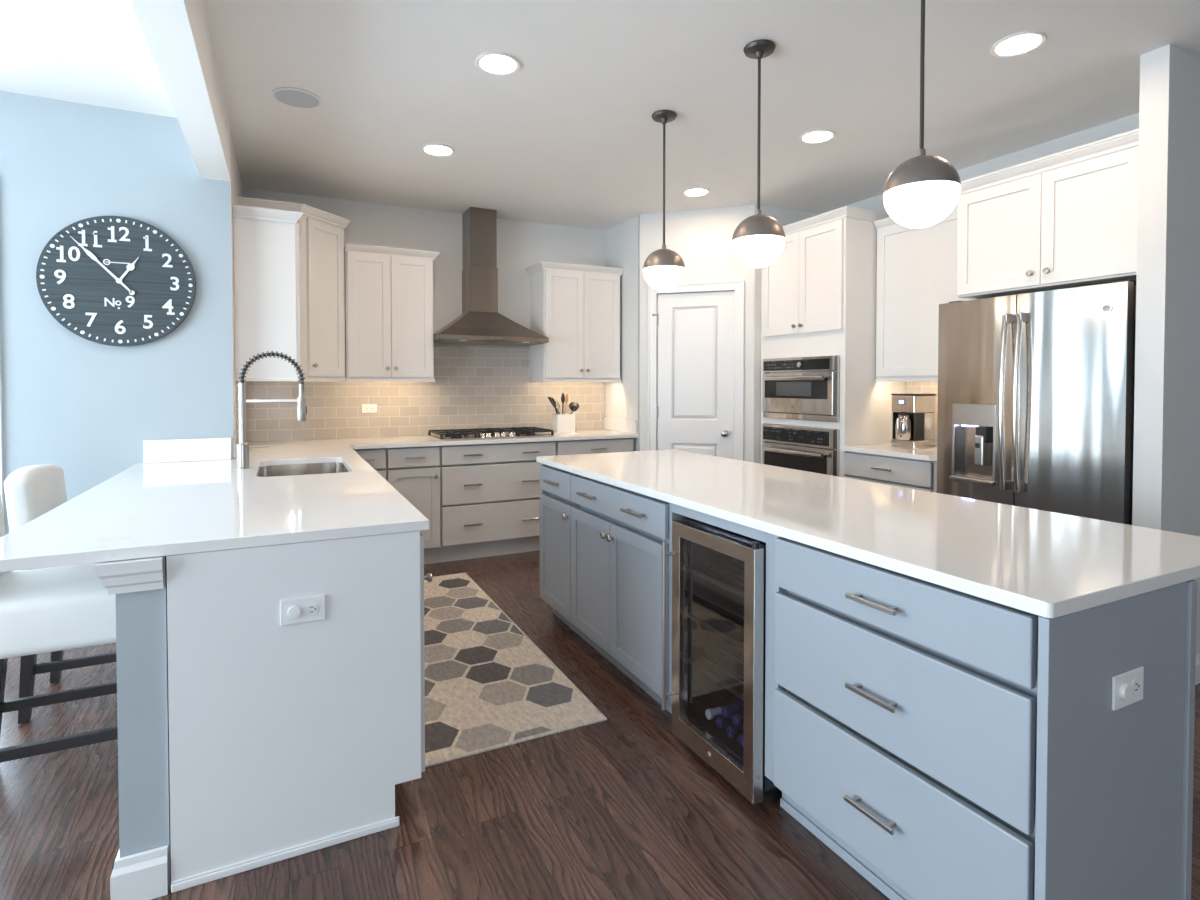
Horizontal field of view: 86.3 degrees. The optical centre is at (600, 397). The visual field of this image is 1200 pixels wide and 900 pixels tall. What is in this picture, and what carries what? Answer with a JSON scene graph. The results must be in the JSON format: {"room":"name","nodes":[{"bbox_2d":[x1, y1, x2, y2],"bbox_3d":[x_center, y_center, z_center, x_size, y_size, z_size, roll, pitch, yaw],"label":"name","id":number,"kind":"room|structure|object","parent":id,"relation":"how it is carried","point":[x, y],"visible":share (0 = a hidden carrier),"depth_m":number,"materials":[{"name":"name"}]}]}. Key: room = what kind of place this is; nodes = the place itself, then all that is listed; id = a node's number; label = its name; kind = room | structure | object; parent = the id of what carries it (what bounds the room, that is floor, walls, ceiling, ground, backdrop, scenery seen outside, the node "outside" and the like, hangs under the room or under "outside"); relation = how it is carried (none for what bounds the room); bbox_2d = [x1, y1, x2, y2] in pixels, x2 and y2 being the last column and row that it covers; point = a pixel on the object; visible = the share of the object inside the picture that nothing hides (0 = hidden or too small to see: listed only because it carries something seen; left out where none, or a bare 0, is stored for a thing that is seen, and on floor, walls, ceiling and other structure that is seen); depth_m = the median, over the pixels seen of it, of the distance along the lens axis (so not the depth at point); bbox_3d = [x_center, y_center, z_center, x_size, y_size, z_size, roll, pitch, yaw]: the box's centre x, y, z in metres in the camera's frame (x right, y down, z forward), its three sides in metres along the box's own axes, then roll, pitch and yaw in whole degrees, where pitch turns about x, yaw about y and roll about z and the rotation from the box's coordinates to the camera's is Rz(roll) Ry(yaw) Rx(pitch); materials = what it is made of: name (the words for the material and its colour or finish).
{"room":"kitchen","nodes":[
{"label":"kitchen","id":0,"kind":"room"},
{"bbox_2d":[0,91,233,571],"bbox_3d":[-3.518,-0.103,2.876,3.250,2.740,0.140,-1,1,-26],"label":"wall","id":1,"kind":"structure","parent":0,"point":[74,403],"depth_m":3.26,"materials":[{"name":"blue paint"}]},
{"bbox_2d":[0,337,3,516],"bbox_3d":[-2.909,0.097,3.094,0.017,2.330,0.018,-1,1,-26],"label":"trim","id":2,"kind":"structure","parent":1,"relation":"attached to","point":[1,440],"depth_m":3.10,"materials":[{"name":"white paint"}]},
{"bbox_2d":[36,216,195,345],"bbox_3d":[-2.466,-0.597,3.282,0.664,0.664,0.044,-1,1,-26],"label":"wall clock","id":3,"kind":"object","parent":1,"relation":"attached to","point":[107,280],"visible":1,"depth_m":3.27,"materials":[{"name":"wood"}]},
{"bbox_2d":[115,128,242,889],"bbox_3d":[-1.901,-0.108,3.116,0.140,2.740,3.305,-1,1,-26],"label":"wall","id":4,"kind":"structure","parent":0,"point":[141,616],"depth_m":1.65,"materials":[{"name":"blue paint"}]},
{"bbox_2d":[95,556,166,594],"bbox_3d":[-1.644,0.433,2.538,0.139,0.082,2.089,-1,1,-26],"label":"trim","id":5,"kind":"structure","parent":4,"relation":"on","point":[150,573],"depth_m":1.61,"materials":[{"name":"white paint"}]},
{"bbox_2d":[110,845,168,899],"bbox_3d":[-1.641,1.214,2.565,0.120,0.120,2.072,-1,1,-26],"label":"baseboard","id":6,"kind":"structure","parent":4,"relation":"attached to","point":[142,875],"depth_m":1.64,"materials":[{"name":"white paint"}]},
{"bbox_2d":[233,371,246,457],"bbox_3d":[-2.302,0.084,4.097,0.008,0.485,1.181,-1,1,-26],"label":"backsplash","id":7,"kind":"structure","parent":4,"relation":"attached to","point":[236,429],"depth_m":3.59,"materials":[{"name":"beige tile"}]},
{"bbox_2d":[233,205,302,381],"bbox_3d":[-2.018,-0.595,3.910,0.360,0.989,0.504,-1,1,-26],"label":"upper cabinet","id":8,"kind":"object","parent":4,"relation":"attached to","point":[266,241],"visible":0.81,"depth_m":3.71,"materials":[{"name":"white paint"}]},
{"bbox_2d":[243,188,604,441],"bbox_3d":[-0.690,-0.161,5.627,4.540,2.740,0.120,-1,1,-26],"label":"wall","id":9,"kind":"structure","parent":0,"point":[520,244],"depth_m":5.28,"materials":[{"name":"paint"}]},
{"bbox_2d":[237,196,350,381],"bbox_3d":[-2.114,-0.693,4.473,0.692,1.161,0.662,-1,1,-26],"label":"upper cabinet","id":10,"kind":"object","parent":9,"relation":"attached to","point":[321,237],"visible":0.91,"depth_m":4.37,"materials":[{"name":"white paint"}]},
{"bbox_2d":[344,243,439,381],"bbox_3d":[-1.601,-0.616,4.885,0.668,0.989,0.378,-1,1,-26],"label":"upper cabinet","id":11,"kind":"object","parent":9,"relation":"attached to","point":[389,326],"visible":1,"depth_m":4.72,"materials":[{"name":"white paint"}]},
{"bbox_2d":[246,343,604,440],"bbox_3d":[-1.264,-0.086,5.272,2.913,0.775,0.008,-1,1,-26],"label":"backsplash","id":12,"kind":"structure","parent":9,"relation":"attached to","point":[474,386],"depth_m":5.24,"materials":[{"name":"beige tile"}]},
{"bbox_2d":[361,404,376,412],"bbox_3d":[-1.807,0.084,4.996,0.115,0.070,0.009,-1,1,-26],"label":"wall outlet","id":13,"kind":"object","parent":12,"relation":"attached to","point":[365,408],"visible":1,"depth_m":4.99,"materials":[{"name":"white plastic"}]},
{"bbox_2d":[434,207,548,345],"bbox_3d":[-0.917,-0.980,5.162,0.885,1.078,0.478,-1,1,-26],"label":"range hood","id":14,"kind":"object","parent":9,"relation":"attached to","point":[480,322],"visible":0.99,"depth_m":5.12,"materials":[{"name":"silver metal"}]},
{"bbox_2d":[525,261,623,381],"bbox_3d":[-0.213,-0.630,5.573,0.800,0.989,0.378,-1,1,-26],"label":"upper cabinet","id":15,"kind":"object","parent":9,"relation":"attached to","point":[576,306],"visible":1,"depth_m":5.42,"materials":[{"name":"white paint"}]},
{"bbox_2d":[0,0,1199,230],"bbox_3d":[1.189,-1.484,0.949,10.200,0.100,10.300,-1,1,-26],"label":"ceiling","id":16,"kind":"structure","parent":0,"point":[571,137],"depth_m":3.02,"materials":[{"name":"paint"}]},
{"bbox_2d":[130,0,230,180],"bbox_3d":[-0.151,-1.256,-0.442,0.140,0.298,8.750,-1,1,-26],"label":"beam","id":17,"kind":"structure","parent":16,"relation":"attached to","point":[177,34],"depth_m":2.38,"materials":[{"name":"paint"}]},
{"bbox_2d":[271,87,321,107],"bbox_3d":[-1.496,-1.475,3.153,0.226,0.007,0.226,-1,1,-26],"label":"ceiling speaker","id":18,"kind":"object","parent":16,"relation":"attached to","point":[294,97],"visible":1,"depth_m":3.14,"materials":[{"name":"white paint"}]},
{"bbox_2d":[275,90,318,106],"bbox_3d":[-1.496,-1.476,3.153,0.198,0.005,0.198,-1,1,-26],"label":"grille","id":19,"kind":"object","parent":18,"relation":"attached to","point":[294,98],"depth_m":3.15,"materials":[{"name":"grey metal"}]},
{"bbox_2d":[421,144,454,156],"bbox_3d":[-0.979,-1.489,3.850,0.200,0.008,0.200,-1,1,-26],"label":"recessed light","id":20,"kind":"object","parent":16,"relation":"in","point":[440,150],"visible":1,"depth_m":3.84,"materials":[{"name":"white paint"}]},
{"bbox_2d":[425,146,450,154],"bbox_3d":[-0.979,-1.492,3.850,0.158,0.002,0.158,-1,1,-26],"label":"diffuser","id":21,"kind":"object","parent":20,"relation":"attached to","point":[430,150],"depth_m":3.86,"materials":[{"name":"white plastic"}]},
{"bbox_2d":[475,52,520,74],"bbox_3d":[-0.452,-1.467,2.815,0.200,0.008,0.200,-1,1,-26],"label":"recessed light","id":22,"kind":"object","parent":16,"relation":"in","point":[494,63],"visible":1,"depth_m":2.81,"materials":[{"name":"white paint"}]},
{"bbox_2d":[480,55,515,71],"bbox_3d":[-0.452,-1.470,2.815,0.158,0.002,0.158,-1,1,-26],"label":"diffuser","id":23,"kind":"object","parent":22,"relation":"attached to","point":[488,63],"depth_m":2.81,"materials":[{"name":"white plastic"}]},
{"bbox_2d":[643,110,684,290],"bbox_3d":[0.332,-1.024,3.364,0.220,0.918,0.220,-1,1,-26],"label":"pendant light","id":24,"kind":"object","parent":16,"relation":"hanging from","point":[663,269],"visible":1,"depth_m":3.31,"materials":[{"name":"white glass"}]},
{"bbox_2d":[683,188,709,196],"bbox_3d":[0.699,-1.506,4.691,0.200,0.008,0.200,-1,1,-26],"label":"recessed light","id":25,"kind":"object","parent":16,"relation":"in","point":[693,192],"visible":1,"depth_m":4.69,"materials":[{"name":"white paint"}]},
{"bbox_2d":[685,189,706,194],"bbox_3d":[0.699,-1.509,4.691,0.158,0.002,0.158,-1,1,-26],"label":"diffuser","id":26,"kind":"object","parent":25,"relation":"attached to","point":[688,191],"depth_m":4.70,"materials":[{"name":"white plastic"}]},
{"bbox_2d":[732,39,785,267],"bbox_3d":[0.665,-1.010,2.693,0.220,0.918,0.220,-1,1,-26],"label":"pendant light","id":27,"kind":"object","parent":16,"relation":"hanging from","point":[758,241],"visible":1,"depth_m":2.64,"materials":[{"name":"brown metal"}]},
{"bbox_2d":[799,129,835,143],"bbox_3d":[1.232,-1.484,3.641,0.200,0.008,0.200,-1,1,-26],"label":"recessed light","id":28,"kind":"object","parent":16,"relation":"in","point":[822,135],"visible":1,"depth_m":3.64,"materials":[{"name":"white paint"}]},
{"bbox_2d":[803,132,831,141],"bbox_3d":[1.232,-1.488,3.641,0.158,0.002,0.158,-1,1,-26],"label":"diffuser","id":29,"kind":"object","parent":28,"relation":"attached to","point":[808,136],"depth_m":3.64,"materials":[{"name":"white plastic"}]},
{"bbox_2d":[883,0,960,227],"bbox_3d":[1.006,-0.996,2.004,0.220,0.918,0.220,-1,1,-26],"label":"pendant light","id":30,"kind":"object","parent":16,"relation":"hanging from","point":[923,190],"visible":1,"depth_m":1.94,"materials":[{"name":"brown metal"}]},
{"bbox_2d":[990,31,1047,56],"bbox_3d":[1.730,-1.464,2.654,0.200,0.008,0.200,-1,1,-26],"label":"recessed light","id":31,"kind":"object","parent":16,"relation":"in","point":[1020,43],"visible":1,"depth_m":2.65,"materials":[{"name":"white paint"}]},
{"bbox_2d":[996,35,1040,53],"bbox_3d":[1.730,-1.467,2.654,0.158,0.002,0.158,-1,1,-26],"label":"diffuser","id":32,"kind":"object","parent":31,"relation":"attached to","point":[1013,44],"depth_m":2.66,"materials":[{"name":"white plastic"}]},
{"bbox_2d":[0,550,1199,899],"bbox_3d":[1.189,1.356,1.008,10.200,0.100,10.300,-1,1,-26],"label":"floor","id":33,"kind":"structure","parent":0,"point":[618,807],"depth_m":1.92,"materials":[{"name":"brown wood"}]},
{"bbox_2d":[0,495,117,762],"bbox_3d":[-1.835,0.789,2.138,0.566,0.986,0.450,-1,1,-26],"label":"counter stool","id":34,"kind":"object","parent":33,"relation":"on","point":[45,610],"visible":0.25,"depth_m":2.01,"materials":[{"name":"beige fabric"}]},
{"bbox_2d":[4,464,116,723],"bbox_3d":[-2.150,0.775,2.774,0.566,0.986,0.450,-1,1,-26],"label":"counter stool","id":35,"kind":"object","parent":33,"relation":"on","point":[32,491],"visible":0.35,"depth_m":2.54,"materials":[{"name":"beige fabric"}]},
{"bbox_2d":[166,531,431,892],"bbox_3d":[-1.402,0.823,2.999,0.686,0.883,2.653,-1,1,-26],"label":"base cabinet","id":36,"kind":"object","parent":33,"relation":"on","point":[292,740],"visible":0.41,"depth_m":1.79,"materials":[{"name":"grey paint"}]},
{"bbox_2d":[280,595,324,625],"bbox_3d":[-0.834,0.596,1.794,0.115,0.070,0.016,-1,1,-26],"label":"wall outlet","id":37,"kind":"object","parent":36,"relation":"attached to","point":[306,609],"visible":1,"depth_m":1.79,"materials":[{"name":"white plastic"}]},
{"bbox_2d":[288,606,300,617],"bbox_3d":[-0.852,0.597,1.781,0.034,0.034,0.007,-1,1,-26],"label":"socket","id":38,"kind":"object","parent":37,"relation":"attached to","point":[293,611],"depth_m":1.78,"materials":[{"name":"white plastic"}]},
{"bbox_2d":[305,603,317,614],"bbox_3d":[-0.815,0.596,1.804,0.033,0.033,0.003,-1,1,-26],"label":"receptacle","id":39,"kind":"object","parent":37,"relation":"attached to","point":[310,608],"depth_m":1.80,"materials":[{"name":"grey plastic"}]},
{"bbox_2d":[0,429,638,571],"bbox_3d":[-0.726,0.351,3.696,3.352,0.030,3.308,-1,1,-26],"label":"countertop","id":40,"kind":"structure","parent":36,"relation":"on","point":[145,510],"depth_m":2.15,"materials":[{"name":"white stone"}]},
{"bbox_2d":[143,437,231,462],"bbox_3d":[-2.214,0.280,3.438,0.398,0.120,0.020,-1,1,-26],"label":"upstand","id":41,"kind":"object","parent":40,"relation":"on","point":[198,449],"visible":1,"depth_m":3.43,"materials":[{"name":"white stone"}]},
{"bbox_2d":[235,351,306,468],"bbox_3d":[-1.654,0.054,3.215,0.322,0.582,0.066,-1,1,-26],"label":"faucet","id":42,"kind":"object","parent":40,"relation":"on","point":[242,448],"visible":1,"depth_m":3.16,"materials":[{"name":"silver metal"}]},
{"bbox_2d":[258,462,348,476],"bbox_3d":[-1.508,0.468,3.253,0.450,0.183,0.750,-1,1,-26],"label":"sink","id":43,"kind":"object","parent":40,"relation":"in","point":[332,467],"visible":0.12,"depth_m":3.56,"materials":[{"name":"silver metal"}]},
{"bbox_2d":[427,427,554,439],"bbox_3d":[-0.880,0.294,5.129,0.914,0.078,0.470,-1,1,-26],"label":"cooktop","id":44,"kind":"object","parent":40,"relation":"in","point":[510,432],"visible":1,"depth_m":5.05,"materials":[{"name":"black metal"}]},
{"bbox_2d":[427,432,554,439],"bbox_3d":[-0.880,0.316,5.129,0.914,0.036,0.470,-1,1,-26],"label":"tray","id":45,"kind":"object","parent":44,"relation":"on","point":[483,435],"depth_m":4.98,"materials":[{"name":"silver metal"}]},
{"bbox_2d":[552,413,574,432],"bbox_3d":[-0.324,0.218,5.537,0.170,0.158,0.140,-1,1,-26],"label":"utensil crock","id":46,"kind":"object","parent":40,"relation":"on","point":[561,423],"visible":0.89,"depth_m":5.47,"materials":[{"name":"white ceramic"}]},
{"bbox_2d":[548,397,559,413],"bbox_3d":[-0.350,0.140,5.471,0.204,0.300,0.073,-1,1,-26],"label":"slotted turner","id":47,"kind":"object","parent":46,"relation":"in","point":[549,398],"visible":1,"depth_m":5.44,"materials":[{"name":"black plastic"}]},
{"bbox_2d":[561,393,564,413],"bbox_3d":[-0.328,0.118,5.555,0.026,0.333,0.074,-1,1,-26],"label":"serving spoon","id":48,"kind":"object","parent":46,"relation":"in","point":[563,394],"visible":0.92,"depth_m":5.54,"materials":[{"name":"black plastic"}]},
{"bbox_2d":[561,393,564,403],"bbox_3d":[-0.328,0.003,5.552,0.026,0.102,0.074,-1,1,-26],"label":"bowl","id":49,"kind":"object","parent":48,"relation":"on","point":[563,395],"depth_m":5.53,"materials":[{"name":"black plastic"}]},
{"bbox_2d":[565,393,568,413],"bbox_3d":[-0.298,0.118,5.606,0.059,0.333,0.058,0,1,14],"label":"wooden spoon","id":50,"kind":"object","parent":46,"relation":"in","point":[567,394],"visible":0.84,"depth_m":5.59,"materials":[{"name":"beige wood"}]},
{"bbox_2d":[565,393,568,403],"bbox_3d":[-0.296,0.002,5.602,0.028,0.101,0.074,-1,1,-26],"label":"bowl","id":51,"kind":"object","parent":50,"relation":"on","point":[567,395],"depth_m":5.58,"materials":[{"name":"beige wood"}]},
{"bbox_2d":[569,402,578,413],"bbox_3d":[-0.280,0.161,5.569,0.196,0.253,0.077,-1,1,-26],"label":"ladle","id":52,"kind":"object","parent":46,"relation":"in","point":[574,406],"visible":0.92,"depth_m":5.57,"materials":[{"name":"silver metal"}]},
{"bbox_2d":[604,417,636,433],"bbox_3d":[0.167,0.237,5.646,0.020,0.116,0.600,-1,1,-26],"label":"upstand","id":53,"kind":"object","parent":40,"relation":"on","point":[610,423],"visible":1,"depth_m":5.61,"materials":[{"name":"white stone"}]},
{"bbox_2d":[353,448,386,480],"bbox_3d":[-1.740,0.788,4.702,0.250,0.882,0.629,-1,1,-26],"label":"base cabinet","id":54,"kind":"object","parent":33,"relation":"on","point":[376,458],"visible":0.25,"depth_m":4.47,"materials":[{"name":"grey paint"}]},
{"bbox_2d":[386,446,440,563],"bbox_3d":[-1.458,0.785,4.842,0.375,0.882,0.629,-1,1,-26],"label":"base cabinet","id":55,"kind":"object","parent":33,"relation":"on","point":[414,472],"visible":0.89,"depth_m":4.62,"materials":[{"name":"grey paint"}]},
{"bbox_2d":[439,441,555,562],"bbox_3d":[-0.880,0.779,5.128,0.911,0.882,0.629,-1,1,-26],"label":"base cabinet","id":56,"kind":"object","parent":33,"relation":"on","point":[490,501],"visible":0.86,"depth_m":4.85,"materials":[{"name":"grey paint"}]},
{"bbox_2d":[424,572,606,766],"bbox_3d":[-0.802,1.252,3.342,0.763,0.010,2.190,-1,1,-26],"label":"rug","id":57,"kind":"object","parent":33,"relation":"on","point":[488,685],"visible":0.66,"depth_m":2.82,"materials":[{"name":"fabric"}]},
{"bbox_2d":[539,464,585,639],"bbox_3d":[-0.032,0.811,3.581,0.564,0.882,0.445,-1,1,-26],"label":"base cabinet","id":58,"kind":"object","parent":33,"relation":"on","point":[556,504],"visible":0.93,"depth_m":3.47,"materials":[{"name":"grey paint"}]},
{"bbox_2d":[556,438,633,455],"bbox_3d":[-0.153,0.772,5.488,0.708,0.882,0.629,-1,1,-26],"label":"drawer","id":59,"kind":"object","parent":33,"relation":"on","point":[591,446],"visible":0.24,"depth_m":5.21,"materials":[{"name":"grey paint"}]},
{"bbox_2d":[571,474,685,713],"bbox_3d":[0.272,0.824,2.967,0.564,0.882,0.921,-1,1,-26],"label":"base cabinet","id":60,"kind":"object","parent":33,"relation":"on","point":[618,534],"visible":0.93,"depth_m":2.79,"materials":[{"name":"grey paint"}]},
{"bbox_2d":[536,449,1199,617],"bbox_3d":[0.657,0.373,2.644,0.937,0.030,2.748,-1,1,-26],"label":"countertop","id":61,"kind":"structure","parent":60,"relation":"on","point":[1046,564],"depth_m":1.82,"materials":[{"name":"white stone"}]},
{"bbox_2d":[672,504,765,542],"bbox_3d":[0.399,0.420,2.211,0.020,0.042,0.530,-1,1,-26],"label":"cabinet filler","id":62,"kind":"object","parent":61,"relation":"attached to","point":[747,531],"visible":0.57,"depth_m":2.17,"materials":[{"name":"grey paint"}]},
{"bbox_2d":[662,517,781,803],"bbox_3d":[0.576,0.860,2.276,0.574,0.838,0.465,-1,1,-26],"label":"wine cooler","id":63,"kind":"object","parent":33,"relation":"on","point":[719,574],"visible":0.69,"depth_m":2.33,"materials":[{"name":"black metal"}]},
{"bbox_2d":[688,561,743,597],"bbox_3d":[0.604,0.643,2.286,0.414,0.016,0.437,-1,1,-26],"label":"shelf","id":64,"kind":"object","parent":63,"relation":"attached to","point":[697,568],"depth_m":2.41,"materials":[{"name":"brown metal"}]},
{"bbox_2d":[688,603,743,648],"bbox_3d":[0.604,0.813,2.289,0.414,0.016,0.437,-1,1,-26],"label":"shelf","id":65,"kind":"object","parent":63,"relation":"attached to","point":[695,613],"depth_m":2.41,"materials":[{"name":"brown metal"}]},
{"bbox_2d":[688,648,743,700],"bbox_3d":[0.604,0.983,2.293,0.414,0.016,0.437,-1,1,-26],"label":"shelf","id":66,"kind":"object","parent":63,"relation":"attached to","point":[696,657],"depth_m":2.41,"materials":[{"name":"glass"}]},
{"bbox_2d":[705,697,743,719],"bbox_3d":[0.522,1.141,2.375,0.302,0.061,0.061,-1,1,-26],"label":"wine bottle","id":67,"kind":"object","parent":63,"relation":"in","point":[710,713],"visible":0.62,"depth_m":2.32,"materials":[{"name":"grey glass"}]},
{"bbox_2d":[716,711,743,727],"bbox_3d":[0.550,1.142,2.319,0.302,0.061,0.061,-1,1,-26],"label":"wine bottle","id":68,"kind":"object","parent":63,"relation":"in","point":[721,722],"visible":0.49,"depth_m":2.26,"materials":[{"name":"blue glass"}]},
{"bbox_2d":[721,702,743,716],"bbox_3d":[0.564,1.090,2.289,0.302,0.061,0.061,-1,1,-26],"label":"wine bottle","id":69,"kind":"object","parent":63,"relation":"in","point":[727,711],"visible":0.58,"depth_m":2.23,"materials":[{"name":"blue glass"}]},
{"bbox_2d":[727,723,743,736],"bbox_3d":[0.578,1.143,2.262,0.302,0.061,0.061,-1,1,-26],"label":"wine bottle","id":70,"kind":"object","parent":63,"relation":"in","point":[732,730],"visible":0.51,"depth_m":2.20,"materials":[{"name":"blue glass"}]},
{"bbox_2d":[733,713,743,725],"bbox_3d":[0.592,1.091,2.233,0.302,0.061,0.061,-1,1,-26],"label":"wine bottle","id":71,"kind":"object","parent":63,"relation":"in","point":[738,719],"visible":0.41,"depth_m":2.17,"materials":[{"name":"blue glass"}]},
{"bbox_2d":[738,734,743,745],"bbox_3d":[0.606,1.145,2.206,0.302,0.061,0.061,-1,1,-26],"label":"wine bottle","id":72,"kind":"object","parent":63,"relation":"in","point":[741,737],"visible":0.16,"depth_m":2.14,"materials":[{"name":"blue glass"}]},
{"bbox_2d":[760,206,905,476],"bbox_3d":[1.712,-0.027,4.797,0.654,2.507,0.892,-1,1,-26],"label":"oven tower","id":73,"kind":"object","parent":33,"relation":"on","point":[819,297],"visible":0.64,"depth_m":4.43,"materials":[{"name":"white paint"}]},
{"bbox_2d":[762,355,839,421],"bbox_3d":[1.632,-0.071,4.775,0.612,0.456,0.750,-1,1,-26],"label":"microwave oven","id":74,"kind":"object","parent":73,"relation":"in","point":[798,388],"visible":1,"depth_m":4.60,"materials":[{"name":"silver metal"}]},
{"bbox_2d":[762,423,839,476],"bbox_3d":[1.630,0.546,4.787,0.617,0.682,0.750,-1,1,-26],"label":"wall oven","id":75,"kind":"object","parent":73,"relation":"in","point":[810,449],"visible":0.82,"depth_m":4.61,"materials":[{"name":"silver metal"}]},
{"bbox_2d":[844,451,936,492],"bbox_3d":[2.042,0.800,4.137,0.654,0.882,0.690,-1,1,-26],"label":"base cabinet","id":76,"kind":"object","parent":33,"relation":"on","point":[916,474],"visible":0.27,"depth_m":3.96,"materials":[{"name":"grey paint"}]},
{"bbox_2d":[840,443,936,460],"bbox_3d":[2.052,0.342,4.130,0.646,0.030,0.696,-1,1,-26],"label":"countertop","id":77,"kind":"structure","parent":76,"relation":"on","point":[885,449],"depth_m":4.01,"materials":[{"name":"white stone"}]},
{"bbox_2d":[891,393,935,448],"bbox_3d":[2.021,0.149,4.189,0.277,0.352,0.179,-1,1,-26],"label":"coffee maker","id":78,"kind":"object","parent":77,"relation":"on","point":[913,413],"visible":1,"depth_m":4.13,"materials":[{"name":"silver metal"}]},
{"bbox_2d":[765,532,1196,899],"bbox_3d":[0.907,0.850,1.707,0.582,0.882,0.838,-1,1,-26],"label":"base cabinet","id":79,"kind":"object","parent":33,"relation":"on","point":[901,709],"depth_m":1.42,"materials":[{"name":"grey paint"}]},
{"bbox_2d":[1111,666,1143,710],"bbox_3d":[1.101,0.605,1.330,0.115,0.070,0.016,-1,1,-26],"label":"wall outlet","id":80,"kind":"object","parent":79,"relation":"attached to","point":[1127,687],"visible":1,"depth_m":1.32,"materials":[{"name":"white plastic"}]},
{"bbox_2d":[1121,683,1132,700],"bbox_3d":[1.083,0.605,1.317,0.034,0.034,0.007,-1,1,-26],"label":"socket","id":81,"kind":"object","parent":80,"relation":"attached to","point":[1126,688],"depth_m":1.31,"materials":[{"name":"white plastic"}]},
{"bbox_2d":[1131,679,1139,694],"bbox_3d":[1.120,0.605,1.340,0.033,0.033,0.003,-1,1,-26],"label":"receptacle","id":82,"kind":"object","parent":80,"relation":"attached to","point":[1135,683],"depth_m":1.34,"materials":[{"name":"grey plastic"}]},
{"bbox_2d":[937,279,1135,524],"bbox_3d":[2.358,0.352,3.330,0.776,1.770,0.895,-1,1,-26],"label":"refrigerator","id":83,"kind":"object","parent":33,"relation":"on","point":[1036,389],"visible":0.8,"depth_m":3.09,"materials":[{"name":"silver metal"}]},
{"bbox_2d":[605,215,639,450],"bbox_3d":[0.220,-0.161,5.670,0.100,2.740,0.610,-1,1,-26],"label":"wall","id":84,"kind":"structure","parent":0,"point":[622,241],"depth_m":5.52,"materials":[{"name":"paint"}]},
{"bbox_2d":[640,205,753,461],"bbox_3d":[0.786,-0.153,5.248,0.940,2.740,0.100,0,1,18],"label":"wall","id":85,"kind":"structure","parent":0,"point":[702,238],"depth_m":5.16,"materials":[{"name":"paint"}]},
{"bbox_2d":[647,280,743,460],"bbox_3d":[0.762,0.143,5.202,0.781,2.150,0.104,0,1,18],"label":"door","id":86,"kind":"structure","parent":85,"relation":"in","point":[696,340],"depth_m":5.20,"materials":[{"name":"white paint"}]},
{"bbox_2d":[753,204,818,462],"bbox_3d":[1.489,-0.152,5.244,0.675,2.740,0.100,-1,1,-26],"label":"wall","id":87,"kind":"structure","parent":0,"point":[784,217],"depth_m":5.07,"materials":[{"name":"paint"}]},
{"bbox_2d":[819,113,1138,214],"bbox_3d":[2.176,-0.143,4.786,0.150,2.740,3.930,-1,1,-26],"label":"wall","id":88,"kind":"structure","parent":0,"point":[1129,123],"depth_m":3.76,"materials":[{"name":"paint"}]},
{"bbox_2d":[906,381,937,444],"bbox_3d":[2.356,0.081,4.250,0.008,0.485,0.760,-1,1,-26],"label":"backsplash","id":89,"kind":"structure","parent":88,"relation":"attached to","point":[931,387],"depth_m":4.43,"materials":[{"name":"beige tile"}]},
{"bbox_2d":[873,202,975,381],"bbox_3d":[2.195,-0.655,4.149,0.368,1.099,0.746,-1,1,-26],"label":"upper cabinet","id":90,"kind":"object","parent":88,"relation":"attached to","point":[917,267],"visible":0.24,"depth_m":4.17,"materials":[{"name":"white paint"}]},
{"bbox_2d":[957,129,1138,298],"bbox_3d":[2.436,-0.873,3.342,0.648,0.630,0.918,-1,1,-26],"label":"upper cabinet","id":91,"kind":"object","parent":88,"relation":"attached to","point":[1065,219],"visible":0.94,"depth_m":3.13,"materials":[{"name":"white paint"}]},
{"bbox_2d":[1132,44,1199,654],"bbox_3d":[2.649,-0.103,2.885,0.690,2.740,0.102,-1,1,-26],"label":"wall","id":92,"kind":"structure","parent":0,"point":[1166,449],"depth_m":2.73,"materials":[{"name":"paint"}]},
{"bbox_2d":[1195,654,1199,684],"bbox_3d":[2.780,1.205,2.966,1.007,0.120,0.116,-1,1,-26],"label":"baseboard","id":93,"kind":"structure","parent":92,"relation":"attached to","point":[1197,668],"depth_m":2.84,"materials":[{"name":"white paint"}]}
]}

